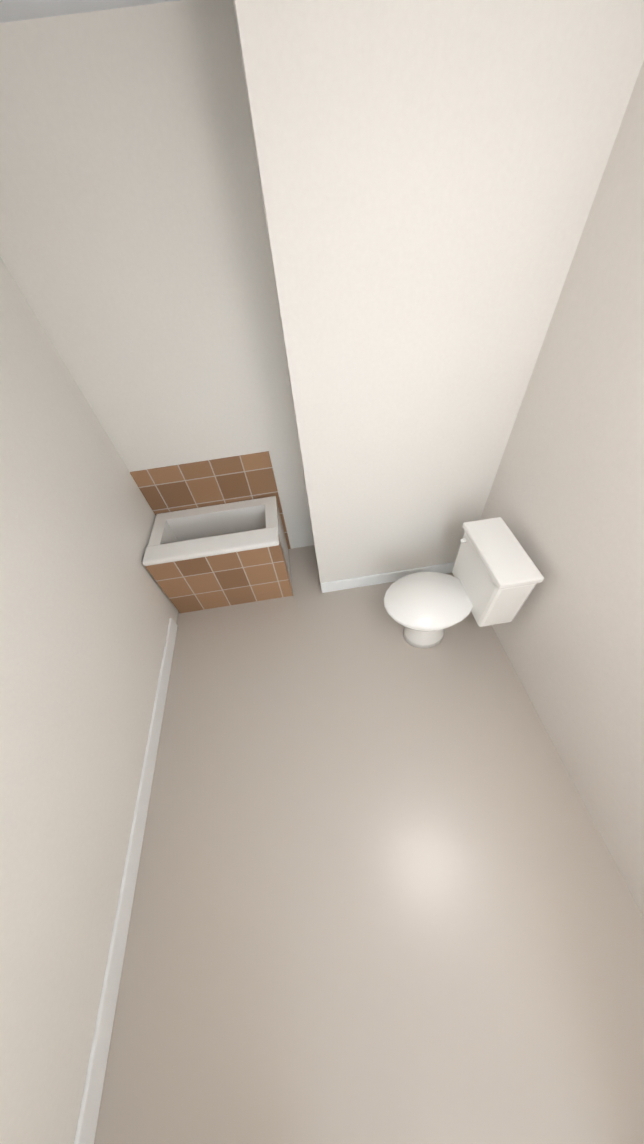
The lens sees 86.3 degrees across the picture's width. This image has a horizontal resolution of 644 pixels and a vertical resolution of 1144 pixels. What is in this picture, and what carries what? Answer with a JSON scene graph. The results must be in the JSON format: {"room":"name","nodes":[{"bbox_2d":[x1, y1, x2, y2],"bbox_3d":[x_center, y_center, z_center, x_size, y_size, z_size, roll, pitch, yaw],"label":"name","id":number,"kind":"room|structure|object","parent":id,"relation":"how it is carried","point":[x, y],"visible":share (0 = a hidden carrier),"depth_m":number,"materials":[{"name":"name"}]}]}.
{"room":"bathroom","nodes":[
{"label":"bathroom","id":0,"kind":"room"},
{"bbox_2d":[0,0,178,22],"bbox_3d":[-1.514,3.442,-3.179,6.990,0.100,14.400,-9,50,-1],"label":"ceiling","id":1,"kind":"structure","parent":0,"point":[14,10],"depth_m":1.01,"materials":[{"name":"paint"}]},
{"bbox_2d":[0,0,643,1143],"bbox_3d":[-0.062,-0.036,1.182,2.290,2.440,3.730,-9,50,-1],"label":"wall","id":2,"kind":"structure","parent":0,"point":[306,262],"depth_m":1.30,"materials":[{"name":"paint"}]},
{"bbox_2d":[74,618,177,1143],"bbox_3d":[-0.908,1.318,1.675,0.016,0.110,2.530,-9,50,-1],"label":"baseboard","id":3,"kind":"structure","parent":2,"relation":"attached to","point":[90,1106],"depth_m":1.48,"materials":[{"name":"paint"}]},
{"bbox_2d":[321,562,454,592],"bbox_3d":[0.532,0.036,2.572,1.090,0.110,0.016,-9,50,-1],"label":"baseboard","id":4,"kind":"structure","parent":2,"relation":"attached to","point":[445,568],"depth_m":2.55,"materials":[{"name":"paint"}]},
{"bbox_2d":[94,545,643,1143],"bbox_3d":[0.139,0.716,2.191,2.690,0.100,3.830,-9,50,-1],"label":"floor","id":5,"kind":"structure","parent":0,"point":[382,893],"depth_m":1.49,"materials":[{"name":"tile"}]},
{"bbox_2d":[142,496,292,613],"bbox_3d":[-0.701,-0.118,2.518,0.860,0.600,0.490,-9,50,-1],"label":"sink","id":6,"kind":"object","parent":5,"relation":"on","point":[215,556],"visible":1,"depth_m":2.37,"materials":[{"name":"tile"}]},
{"bbox_2d":[383,517,543,648],"bbox_3d":[0.699,0.162,2.017,0.682,0.775,0.440,-9,50,-1],"label":"toilet","id":7,"kind":"object","parent":5,"relation":"on","point":[497,577],"visible":1,"depth_m":1.87,"materials":[{"name":"white ceramic"}]},
{"bbox_2d":[480,61,643,917],"bbox_3d":[1.799,3.674,-2.089,0.120,2.440,14.220,-9,50,-1],"label":"wall","id":8,"kind":"structure","parent":0,"point":[565,501],"depth_m":1.38,"materials":[{"name":"paint"}]}
]}

